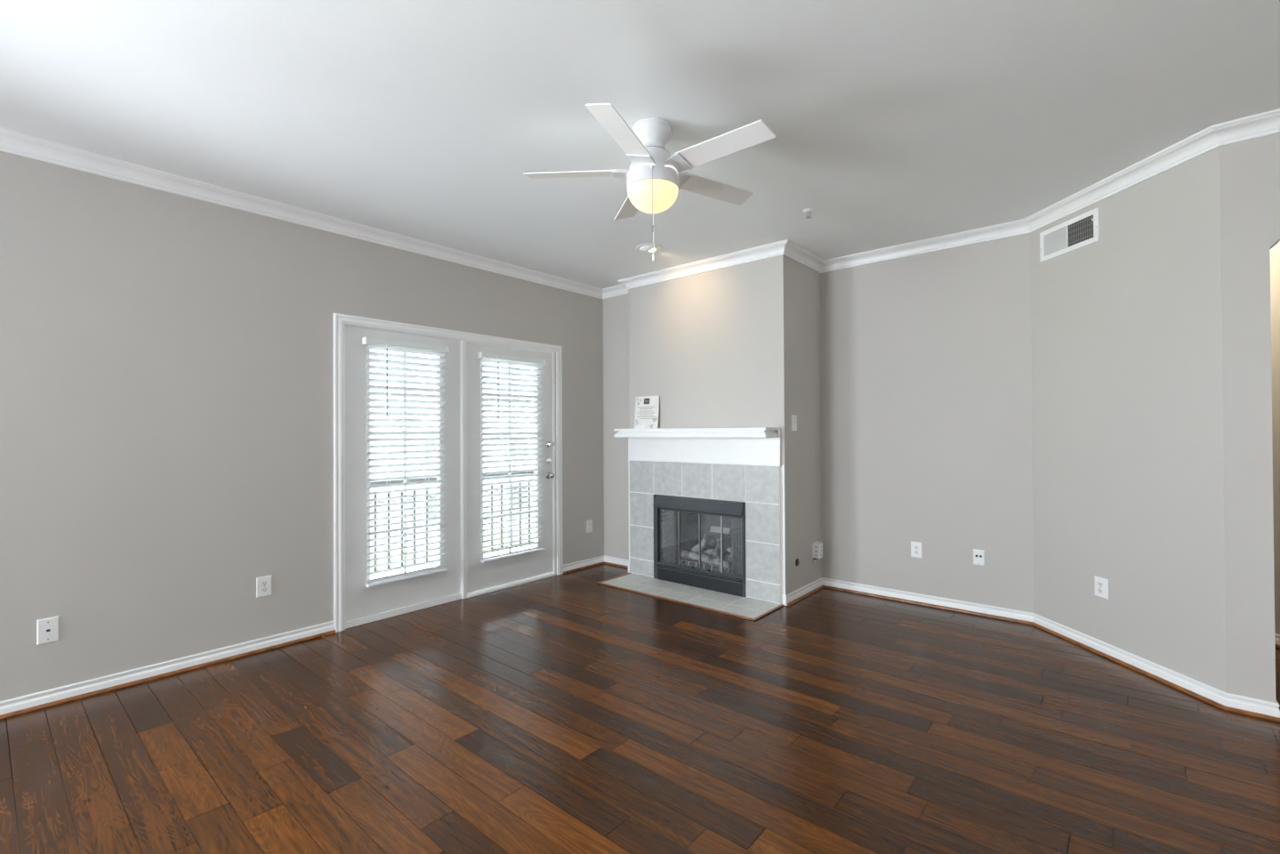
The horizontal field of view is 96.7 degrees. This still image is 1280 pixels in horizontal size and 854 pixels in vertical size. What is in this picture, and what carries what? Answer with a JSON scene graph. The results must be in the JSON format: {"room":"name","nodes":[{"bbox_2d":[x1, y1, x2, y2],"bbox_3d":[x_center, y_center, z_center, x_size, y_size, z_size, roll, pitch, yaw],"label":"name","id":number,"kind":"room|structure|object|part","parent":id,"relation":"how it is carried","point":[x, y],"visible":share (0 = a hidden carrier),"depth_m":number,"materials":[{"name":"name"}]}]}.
{"room":"empty living room","nodes":[
{"label":"empty living room","id":0,"kind":"room"},
{"bbox_2d":[0,151,603,700],"bbox_3d":[-3.447,-0.012,2.241,0.120,2.780,9.562,-1,-1,41],"label":"wall","id":1,"kind":"structure","parent":0,"point":[166,358],"depth_m":3.17,"materials":[{"name":"beige paint"}]},
{"bbox_2d":[36,615,59,644],"bbox_3d":[-2.891,0.994,2.780,0.009,0.122,0.076,-1,-1,41],"label":"outlet","id":2,"kind":"object","parent":1,"relation":"attached to","point":[47,629],"visible":1,"depth_m":2.78,"materials":[{"name":"white plastic"}]},
{"bbox_2d":[0,620,335,719],"bbox_3d":[-4.220,1.317,1.208,0.026,0.075,6.753,-1,-1,41],"label":"baseboard","id":3,"kind":"structure","parent":1,"relation":"attached to","point":[60,695],"depth_m":3.07,"materials":[{"name":"white paint"}]},
{"bbox_2d":[256,575,271,597],"bbox_3d":[-2.295,0.974,3.475,0.010,0.122,0.080,-1,-1,41],"label":"power outlet","id":4,"kind":"object","parent":1,"relation":"attached to","point":[263,583],"visible":1,"depth_m":3.47,"materials":[{"name":"white plastic"}]},
{"bbox_2d":[261,587,267,592],"bbox_3d":[-2.293,0.994,3.474,0.004,0.027,0.034,-1,-1,41],"label":"receptacle","id":5,"kind":"object","parent":4,"relation":"attached to","point":[263,589],"depth_m":3.47,"materials":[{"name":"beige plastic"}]},
{"bbox_2d":[261,580,267,586],"bbox_3d":[-2.293,0.955,3.474,0.004,0.027,0.034,-1,-1,41],"label":"receptacle","id":6,"kind":"object","parent":4,"relation":"attached to","point":[263,583],"depth_m":3.47,"materials":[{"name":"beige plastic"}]},
{"bbox_2d":[0,128,603,299],"bbox_3d":[-3.381,-1.341,2.188,0.074,0.082,9.322,-1,-1,41],"label":"trim","id":7,"kind":"structure","parent":1,"relation":"attached to","point":[12,142],"depth_m":3.40,"materials":[{"name":"white paint"}]},
{"bbox_2d":[345,325,461,627],"bbox_3d":[-1.727,0.339,4.203,0.056,2.050,0.881,-1,-1,41],"label":"door","id":8,"kind":"structure","parent":1,"relation":"in","point":[364,605],"depth_m":4.09,"materials":[{"name":"white paint"}]},
{"bbox_3d":[-1.717,0.258,4.184,0.009,1.688,0.589,-1,-1,41],"label":"lite frame","id":9,"kind":"part","parent":8,"relation":"part of","materials":[{"name":"white paint"}]},
{"bbox_2d":[362,336,449,587],"bbox_3d":[-1.691,0.243,4.154,0.072,1.724,0.632,-1,-1,41],"label":"window blind","id":10,"kind":"object","parent":8,"relation":"attached to","point":[374,343],"visible":1,"depth_m":4.13,"materials":[{"name":"white plastic"}]},
{"bbox_3d":[-1.788,0.255,4.043,0.051,1.662,0.002,-1,-1,41],"label":"ladder cord","id":11,"kind":"part","parent":10,"relation":"part of","materials":[{"name":"white fabric"}]},
{"bbox_3d":[-1.686,1.095,4.148,0.048,0.020,0.598,-1,-1,41],"label":"rail","id":12,"kind":"part","parent":10,"relation":"part of","materials":[{"name":"white plastic"}]},
{"bbox_3d":[-1.597,0.256,4.268,0.051,1.662,0.002,-1,-1,41],"label":"ladder cord","id":13,"kind":"part","parent":10,"relation":"part of","materials":[{"name":"white fabric"}]},
{"bbox_2d":[333,313,563,632],"bbox_3d":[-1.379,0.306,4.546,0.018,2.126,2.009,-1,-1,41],"label":"trim","id":14,"kind":"structure","parent":1,"relation":"attached to","point":[340,320],"depth_m":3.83,"materials":[{"name":"white paint"}]},
{"bbox_2d":[466,342,555,593],"bbox_3d":[-1.093,0.327,4.906,0.106,2.015,0.926,-1,-1,41],"label":"door","id":15,"kind":"structure","parent":1,"relation":"in","point":[480,575],"depth_m":4.85,"materials":[{"name":"white paint"}]},
{"bbox_3d":[-1.107,0.260,4.897,0.009,1.688,0.626,-1,-1,41],"label":"lite frame","id":16,"kind":"part","parent":15,"relation":"part of","materials":[{"name":"white paint"}]},
{"bbox_2d":[476,351,546,563],"bbox_3d":[-1.080,0.247,4.869,0.072,1.710,0.672,-1,-1,41],"label":"window blind","id":17,"kind":"object","parent":15,"relation":"attached to","point":[487,358],"visible":1,"depth_m":4.84,"materials":[{"name":"white plastic"}]},
{"bbox_3d":[-1.184,0.260,4.750,0.051,1.648,0.002,-1,-1,41],"label":"ladder cord","id":18,"kind":"part","parent":17,"relation":"part of","materials":[{"name":"white fabric"}]},
{"bbox_3d":[-1.075,1.093,4.862,0.048,0.020,0.638,-1,-1,41],"label":"rail","id":19,"kind":"part","parent":17,"relation":"part of","materials":[{"name":"white plastic"}]},
{"bbox_3d":[-0.979,0.261,4.989,0.051,1.648,0.002,-1,-1,41],"label":"ladder cord","id":20,"kind":"part","parent":17,"relation":"part of","materials":[{"name":"white fabric"}]},
{"bbox_3d":[-0.815,0.444,5.195,0.062,0.064,0.064,-1,-1,41],"label":"knob","id":21,"kind":"part","parent":15,"relation":"part of","materials":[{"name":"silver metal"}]},
{"bbox_2d":[466,571,555,598],"bbox_3d":[-1.130,1.353,4.920,0.132,0.024,0.922,-1,-1,41],"label":"trim","id":22,"kind":"structure","parent":1,"relation":"attached to","point":[548,575],"depth_m":4.86,"materials":[{"name":"white paint"}]},
{"bbox_2d":[563,555,603,573],"bbox_3d":[-0.536,1.329,5.513,0.026,0.075,0.560,-1,-1,41],"label":"baseboard","id":23,"kind":"structure","parent":1,"relation":"attached to","point":[597,560],"depth_m":5.50,"materials":[{"name":"white paint"}]},
{"bbox_3d":[-0.535,1.358,5.503,0.013,0.016,0.548,-1,-1,41],"label":"shoe molding","id":24,"kind":"part","parent":23,"relation":"part of","materials":[{"name":"brown wood"}]},
{"bbox_2d":[586,519,592,532],"bbox_3d":[-0.494,0.973,5.580,0.011,0.122,0.080,-1,-1,41],"label":"power outlet","id":25,"kind":"object","parent":1,"relation":"attached to","point":[589,523],"visible":1,"depth_m":5.57,"materials":[{"name":"white plastic"}]},
{"bbox_2d":[603,293,628,559],"bbox_3d":[-0.154,-0.005,5.637,0.707,2.780,0.120,-1,-1,41],"label":"wall","id":26,"kind":"structure","parent":0,"point":[615,309],"depth_m":5.63,"materials":[{"name":"beige paint"}]},
{"bbox_2d":[603,283,628,298],"bbox_3d":[-0.225,-1.334,5.573,0.467,0.082,0.074,-1,-1,41],"label":"trim","id":27,"kind":"structure","parent":26,"relation":"attached to","point":[618,290],"depth_m":5.59,"materials":[{"name":"white paint"}]},
{"bbox_2d":[603,555,628,568],"bbox_3d":[-0.230,1.327,5.530,0.467,0.075,0.136,-1,-1,41],"label":"baseboard","id":28,"kind":"structure","parent":26,"relation":"attached to","point":[607,559],"depth_m":5.61,"materials":[{"name":"white paint"}]},
{"bbox_3d":[-0.234,1.357,5.525,0.441,0.016,0.123,-1,-1,41],"label":"shoe molding","id":29,"kind":"part","parent":28,"relation":"part of","materials":[{"name":"brown wood"}]},
{"bbox_2d":[0,563,1279,853],"bbox_3d":[0.162,1.362,1.260,6.856,0.060,12.770,-1,-1,41],"label":"floor","id":30,"kind":"structure","parent":0,"point":[570,712],"depth_m":2.41,"materials":[{"name":"brown wood"}]},
{"bbox_2d":[596,572,783,620],"bbox_3d":[0.358,1.353,4.628,1.546,0.013,0.456,-1,-1,41],"label":"hearth","id":31,"kind":"object","parent":30,"relation":"on","point":[746,607],"visible":1,"depth_m":4.53,"materials":[{"name":"tile"}]},
{"bbox_2d":[0,0,1279,288],"bbox_3d":[0.163,-1.458,1.299,6.856,0.100,12.820,-1,-1,41],"label":"ceiling","id":32,"kind":"structure","parent":0,"point":[897,122],"depth_m":2.44,"materials":[{"name":"paint"}]},
{"bbox_2d":[635,243,662,252],"bbox_3d":[0.071,-1.369,4.408,0.210,0.032,0.210,-1,-1,41],"label":"recessed light","id":33,"kind":"object","parent":32,"relation":"in","point":[645,247],"visible":0.98,"depth_m":4.37,"materials":[{"name":"white plastic"}]},
{"bbox_2d":[523,103,776,261],"bbox_3d":[0.095,-1.103,2.643,1.121,0.590,1.162,-1,-1,41],"label":"ceiling fan","id":34,"kind":"object","parent":32,"relation":"hanging from","point":[654,182],"visible":1,"depth_m":2.57,"materials":[{"name":"white metal"}]},
{"bbox_3d":[-0.322,-1.192,2.685,0.435,0.032,0.113,0,0,3],"label":"blade","id":35,"kind":"part","parent":34,"relation":"part of","materials":[{"name":"white wood"}]},
{"bbox_3d":[-0.080,-1.196,2.306,0.113,0.032,0.435,0,0,21],"label":"blade","id":36,"kind":"part","parent":34,"relation":"part of","materials":[{"name":"white wood"}]},
{"bbox_3d":[-0.068,-1.188,2.670,0.116,0.045,0.113,0,0,3],"label":"blade arm","id":37,"kind":"part","parent":34,"relation":"part of","materials":[{"name":"white metal"}]},
{"bbox_3d":[-0.037,-1.191,3.032,0.113,0.032,0.435,0,0,-15],"label":"blade","id":38,"kind":"part","parent":34,"relation":"part of","materials":[{"name":"white wood"}]},
{"bbox_3d":[0.013,-1.190,2.543,0.113,0.045,0.116,0,0,21],"label":"blade arm","id":39,"kind":"part","parent":34,"relation":"part of","materials":[{"name":"white metal"}]},
{"bbox_3d":[0.055,-1.030,2.539,0.003,0.263,0.015,0,0,3],"label":"pull chain","id":40,"kind":"part","parent":34,"relation":"part of","materials":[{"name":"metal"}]},
{"bbox_3d":[0.060,-1.059,2.661,0.239,0.103,0.239,-1,-1,41],"label":"lamp shade","id":41,"kind":"part","parent":34,"relation":"part of","materials":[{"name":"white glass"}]},
{"bbox_3d":[0.066,-0.988,2.781,0.004,0.282,0.015,0,0,3],"label":"pull chain","id":42,"kind":"part","parent":34,"relation":"part of","materials":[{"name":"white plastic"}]},
{"bbox_3d":[0.159,-1.190,2.581,0.118,0.045,0.113,-1,-1,41],"label":"blade arm","id":43,"kind":"part","parent":34,"relation":"part of","materials":[{"name":"white metal"}]},
{"bbox_3d":[0.168,-1.189,2.731,0.116,0.045,0.113,0,0,-33],"label":"blade arm","id":44,"kind":"part","parent":34,"relation":"part of","materials":[{"name":"white metal"}]},
{"bbox_3d":[0.382,-1.194,2.869,0.435,0.032,0.113,0,0,-33],"label":"blade","id":45,"kind":"part","parent":34,"relation":"part of","materials":[{"name":"white wood"}]},
{"bbox_3d":[0.354,-1.197,2.420,0.435,0.032,0.122,-1,-1,41],"label":"blade","id":46,"kind":"part","parent":34,"relation":"part of","materials":[{"name":"white wood"}]},
{"bbox_2d":[802,208,813,218],"bbox_3d":[1.086,-1.373,3.667,0.072,0.047,0.072,-1,-1,41],"label":"sprinkler head","id":47,"kind":"object","parent":32,"relation":"attached to","point":[808,211],"visible":1,"depth_m":3.66},
{"bbox_2d":[627,254,821,603],"bbox_3d":[0.757,-0.014,5.132,1.575,2.780,0.802,-1,-1,41],"label":"wall","id":48,"kind":"structure","parent":0,"point":[736,346],"depth_m":4.64,"materials":[{"name":"beige paint"}]},
{"bbox_2d":[627,460,629,563],"bbox_3d":[-0.099,0.832,5.327,0.013,1.062,0.013,-1,-1,41],"label":"trim","id":49,"kind":"structure","parent":48,"relation":"attached to","point":[628,461],"depth_m":5.32,"materials":[{"name":"white paint"}]},
{"bbox_2d":[613,426,780,466],"bbox_3d":[0.419,0.158,4.753,1.547,0.296,0.212,-1,-1,41],"label":"mantel","id":50,"kind":"object","parent":48,"relation":"attached to","point":[761,446],"visible":1,"depth_m":4.70,"materials":[{"name":"white paint"}]},
{"bbox_2d":[634,395,660,428],"bbox_3d":[0.059,-0.132,5.168,0.276,0.295,0.040,-1,-1,41],"label":"card","id":51,"kind":"object","parent":50,"relation":"on","point":[647,408],"visible":0.99,"depth_m":5.16,"materials":[{"name":"white paper"}]},
{"bbox_2d":[613,426,779,437],"bbox_3d":[0.413,0.049,4.759,1.529,0.077,0.212,-1,-1,41],"label":"shelf","id":52,"kind":"object","parent":50,"relation":"attached to","point":[765,431],"depth_m":4.57,"materials":[{"name":"white paint"}]},
{"bbox_2d":[652,494,746,596],"bbox_3d":[0.609,0.980,4.956,0.935,0.752,0.482,-1,-1,41],"label":"fireplace insert","id":53,"kind":"object","parent":48,"relation":"in","point":[680,523],"visible":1,"depth_m":4.93,"materials":[{"name":"grey metal"}]},
{"bbox_2d":[662,509,676,563],"bbox_3d":[0.258,0.974,5.044,0.145,0.470,0.022,-1,-1,41],"label":"curtain","id":54,"kind":"object","parent":53,"relation":"hanging from","point":[669,517],"depth_m":5.04,"materials":[{"name":"grey metal"}]},
{"bbox_3d":[0.260,0.961,4.994,0.215,0.478,0.010,-1,-1,41],"label":"glass door","id":55,"kind":"part","parent":53,"relation":"part of","materials":[{"name":"clear glass"}]},
{"bbox_3d":[0.424,0.959,4.854,0.211,0.478,0.010,-1,-1,41],"label":"glass door","id":56,"kind":"part","parent":53,"relation":"part of","materials":[{"name":"clear glass"}]},
{"bbox_2d":[652,496,743,515],"bbox_3d":[0.474,0.659,4.793,0.894,0.090,0.056,-1,-1,41],"label":"hood","id":57,"kind":"object","parent":53,"relation":"attached to","point":[676,503],"depth_m":4.76,"materials":[{"name":"grey metal"}]},
{"bbox_3d":[0.489,1.222,4.802,0.891,0.050,0.042,-1,-1,41],"label":"louvre rail","id":58,"kind":"part","parent":53,"relation":"part of","materials":[{"name":"grey metal"}]},
{"bbox_3d":[0.491,0.712,4.811,0.887,0.020,0.028,-1,-1,41],"label":"head rail","id":59,"kind":"part","parent":53,"relation":"part of","materials":[{"name":"black metal"}]},
{"bbox_3d":[0.496,1.302,4.809,0.887,0.106,0.024,-1,-1,41],"label":"panel","id":60,"kind":"part","parent":53,"relation":"part of","materials":[{"name":"black metal"}]},
{"bbox_2d":[680,533,732,573],"bbox_3d":[0.611,1.082,4.928,0.600,0.288,0.287,-1,-1,41],"label":"log","id":61,"kind":"object","parent":53,"relation":"in","point":[710,558],"visible":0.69,"depth_m":4.89,"materials":[{"name":"ceramic"}]},
{"bbox_3d":[0.586,0.957,4.715,0.213,0.478,0.010,-1,-1,41],"label":"glass door","id":62,"kind":"part","parent":53,"relation":"part of","materials":[{"name":"clear glass"}]},
{"bbox_3d":[0.720,0.927,5.120,0.200,0.050,0.027,-1,-1,41],"label":"rating plate","id":63,"kind":"part","parent":53,"relation":"part of","materials":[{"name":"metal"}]},
{"bbox_3d":[0.744,0.956,4.579,0.199,0.478,0.010,-1,-1,41],"label":"glass door","id":64,"kind":"part","parent":53,"relation":"part of","materials":[{"name":"clear glass"}]},
{"bbox_2d":[731,516,742,576],"bbox_3d":[0.799,0.967,4.581,0.158,0.470,0.022,-1,-1,41],"label":"curtain","id":65,"kind":"object","parent":53,"relation":"hanging from","point":[736,564],"depth_m":4.59,"materials":[{"name":"black metal"}]},
{"bbox_2d":[617,239,787,289],"bbox_3d":[0.465,-1.343,4.809,1.722,0.082,0.074,-1,-1,41],"label":"trim","id":66,"kind":"structure","parent":48,"relation":"attached to","point":[776,248],"depth_m":4.72,"materials":[{"name":"white paint"}]},
{"bbox_2d":[629,460,780,603],"bbox_3d":[0.486,0.830,4.827,1.527,1.052,0.009,-1,-1,41],"label":"tile surround","id":67,"kind":"object","parent":48,"relation":"attached to","point":[757,486],"visible":1,"depth_m":4.62,"materials":[{"name":"grey tile"}]},
{"bbox_2d":[782,464,785,595],"bbox_3d":[1.092,0.780,4.308,0.014,0.987,0.013,-1,-1,41],"label":"trim","id":68,"kind":"structure","parent":48,"relation":"attached to","point":[784,475],"depth_m":4.30,"materials":[{"name":"white paint"}]},
{"bbox_2d":[782,594,787,605],"bbox_3d":[1.095,1.308,4.301,0.028,0.082,0.016,-1,-1,41],"label":"trim","id":69,"kind":"structure","parent":48,"relation":"attached to","point":[784,597],"depth_m":4.29,"materials":[{"name":"white paint"}]},
{"bbox_2d":[791,415,796,430],"bbox_3d":[1.208,-0.031,4.435,0.019,0.124,0.086,-1,-1,41],"label":"wall switch","id":70,"kind":"object","parent":48,"relation":"attached to","point":[793,417],"visible":1,"depth_m":4.43,"materials":[{"name":"white plastic"}]},
{"bbox_2d":[795,558,798,566],"bbox_3d":[1.233,1.061,4.457,0.009,0.060,0.060,-1,-1,41],"label":"gas valve","id":71,"kind":"object","parent":48,"relation":"attached to","point":[797,559],"visible":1,"depth_m":4.45,"materials":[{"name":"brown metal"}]},
{"bbox_2d":[783,239,824,273],"bbox_3d":[1.313,-1.350,4.532,0.074,0.082,0.755,-1,-1,41],"label":"trim","id":72,"kind":"structure","parent":48,"relation":"attached to","point":[792,251],"depth_m":4.51,"materials":[{"name":"white paint"}]},
{"bbox_2d":[787,577,823,605],"bbox_3d":[1.332,1.312,4.555,0.026,0.075,0.686,-1,-1,41],"label":"baseboard","id":73,"kind":"structure","parent":48,"relation":"attached to","point":[793,597],"depth_m":4.53,"materials":[{"name":"white paint"}]},
{"bbox_2d":[812,541,822,563],"bbox_3d":[1.463,1.039,4.681,0.068,0.176,0.080,-1,-1,41],"label":"plug adapter","id":74,"kind":"object","parent":48,"relation":"attached to","point":[817,546],"visible":1,"depth_m":4.66,"materials":[{"name":"white plastic"}]},
{"bbox_2d":[820,233,1034,612],"bbox_3d":[2.114,-0.026,4.419,1.655,2.780,0.120,-1,-1,41],"label":"wall","id":75,"kind":"structure","parent":0,"point":[926,358],"depth_m":4.27,"materials":[{"name":"beige paint"}]},
{"bbox_2d":[910,541,922,557],"bbox_3d":[2.108,0.936,4.338,0.080,0.118,0.010,-1,-1,41],"label":"power outlet","id":76,"kind":"object","parent":75,"relation":"attached to","point":[916,548],"visible":1,"depth_m":4.33,"materials":[{"name":"white plastic"}]},
{"bbox_2d":[821,219,1029,273],"bbox_3d":[2.071,-1.355,4.332,1.485,0.082,0.074,-1,-1,41],"label":"trim","id":77,"kind":"structure","parent":75,"relation":"attached to","point":[1016,228],"depth_m":4.25,"materials":[{"name":"white paint"}]},
{"bbox_2d":[822,577,1033,624],"bbox_3d":[2.101,1.306,4.331,1.485,0.075,0.026,-1,-1,41],"label":"baseboard","id":78,"kind":"structure","parent":75,"relation":"attached to","point":[975,608],"depth_m":4.25,"materials":[{"name":"white paint"}]},
{"bbox_2d":[973,548,984,565],"bbox_3d":[2.423,0.933,4.069,0.072,0.108,0.009,-1,-1,41],"label":"outlet","id":79,"kind":"object","parent":75,"relation":"attached to","point":[978,555],"visible":1,"depth_m":4.07,"materials":[{"name":"white plastic"}]},
{"bbox_2d":[1030,146,1226,692],"bbox_3d":[2.770,-0.038,3.309,0.120,2.780,1.230,0,0,-4],"label":"wall","id":80,"kind":"structure","parent":0,"point":[1126,325],"depth_m":3.12,"materials":[{"name":"beige paint"}]},
{"bbox_2d":[1039,207,1099,262],"bbox_3d":[2.674,-1.193,3.564,0.023,0.197,0.437,0,0,-4],"label":"air vent","id":81,"kind":"object","parent":80,"relation":"in","point":[1082,230],"visible":1,"depth_m":3.55,"materials":[{"name":"white plastic"}]},
{"bbox_2d":[1094,575,1108,599],"bbox_3d":[2.708,0.943,3.344,0.010,0.116,0.086,0,0,-4],"label":"power outlet","id":82,"kind":"object","parent":80,"relation":"attached to","point":[1101,584],"visible":1,"depth_m":3.33,"materials":[{"name":"white plastic"}]},
{"bbox_2d":[1022,126,1218,233],"bbox_3d":[2.669,-1.367,3.271,0.074,0.082,1.210,0,0,-4],"label":"trim","id":83,"kind":"structure","parent":80,"relation":"attached to","point":[1205,140],"depth_m":3.12,"materials":[{"name":"white paint"}]},
{"bbox_2d":[1031,612,1225,709],"bbox_3d":[2.707,1.295,3.264,0.026,0.075,1.190,0,0,-4],"label":"baseboard","id":84,"kind":"structure","parent":80,"relation":"attached to","point":[1204,692],"depth_m":3.11,"materials":[{"name":"white paint"}]},
{"bbox_2d":[1219,132,1279,702],"bbox_3d":[3.699,-0.053,1.965,2.375,2.780,0.120,-1,-1,41],"label":"wall","id":85,"kind":"structure","parent":0,"point":[1250,169],"depth_m":2.64,"materials":[{"name":"beige paint"}]},
{"bbox_2d":[1211,108,1279,146],"bbox_3d":[3.571,-1.381,1.950,2.285,0.082,0.074,-1,-1,41],"label":"trim","id":86,"kind":"structure","parent":85,"relation":"attached to","point":[1265,124],"depth_m":2.62,"materials":[{"name":"white paint"}]},
{"bbox_2d":[1223,692,1279,722],"bbox_3d":[2.861,1.289,2.662,0.193,0.075,0.146,-1,-1,41],"label":"baseboard","id":87,"kind":"structure","parent":85,"relation":"attached to","point":[1254,707],"depth_m":2.62,"materials":[{"name":"white paint"}]},
{"bbox_3d":[2.861,1.319,2.662,0.193,0.016,0.146,-1,-1,41],"label":"shoe molding","id":88,"kind":"part","parent":87,"relation":"part of","materials":[{"name":"brown wood"}]},
{"bbox_2d":[1270,241,1279,634],"bbox_3d":[3.204,-0.036,3.850,1.982,2.780,4.738,0,0,-3],"label":"wall","id":89,"kind":"structure","parent":0,"point":[1275,251],"depth_m":3.45,"materials":[{"name":"beige paint"}]},
{"bbox_2d":[1274,633,1279,648],"bbox_3d":[3.802,1.294,4.014,0.026,0.075,4.458,0,0,-4],"label":"baseboard","id":90,"kind":"structure","parent":89,"relation":"attached to","point":[1276,636],"depth_m":3.43,"materials":[{"name":"white paint"}]},
{"label":"outside","id":91,"kind":"structure","parent":0,"visible":0},
{"bbox_2d":[370,544,534,579],"bbox_3d":[-1.981,1.511,5.114,1.414,0.160,4.000,-1,-1,41],"label":"deck","id":92,"kind":"object","parent":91,"point":[532,545],"depth_m":5.88,"materials":[{"name":"concrete"}]},
{"bbox_2d":[370,471,534,571],"bbox_3d":[-2.422,0.962,5.493,0.050,0.950,4.050,-1,-1,41],"label":"balcony railing","id":93,"kind":"object","parent":92,"relation":"on","point":[501,474],"visible":0.16,"depth_m":5.69,"materials":[{"name":"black metal"}]},
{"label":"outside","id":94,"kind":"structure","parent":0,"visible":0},
{"bbox_2d":[370,528,534,576],"bbox_3d":[-32.240,4.989,34.162,66.500,0.120,110.000,-1,-1,41],"label":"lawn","id":95,"kind":"structure","parent":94,"point":[420,554],"depth_m":21.11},
{"bbox_2d":[370,390,534,555],"bbox_3d":[-9.122,1.615,26.231,7.200,6.300,33.200,-1,-1,41],"label":"building","id":96,"kind":"structure","parent":95,"relation":"on","point":[381,515],"depth_m":22.68,"materials":[{"name":"white"}]},
{"bbox_3d":[-8.109,0.984,22.733,0.020,1.100,1.000,-1,-1,41],"label":"pane","id":97,"kind":"part","parent":96,"relation":"part of","materials":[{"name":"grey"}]},
{"bbox_3d":[-8.097,3.184,22.717,0.020,1.100,1.000,-1,-1,41],"label":"pane","id":98,"kind":"part","parent":96,"relation":"part of","materials":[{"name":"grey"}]},
{"bbox_3d":[-5.508,0.992,25.772,0.020,1.100,1.000,-1,-1,41],"label":"pane","id":99,"kind":"part","parent":96,"relation":"part of","materials":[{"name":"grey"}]},
{"bbox_3d":[-5.496,3.192,25.756,0.020,1.100,1.000,-1,-1,41],"label":"pane","id":100,"kind":"part","parent":96,"relation":"part of","materials":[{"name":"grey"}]}
]}

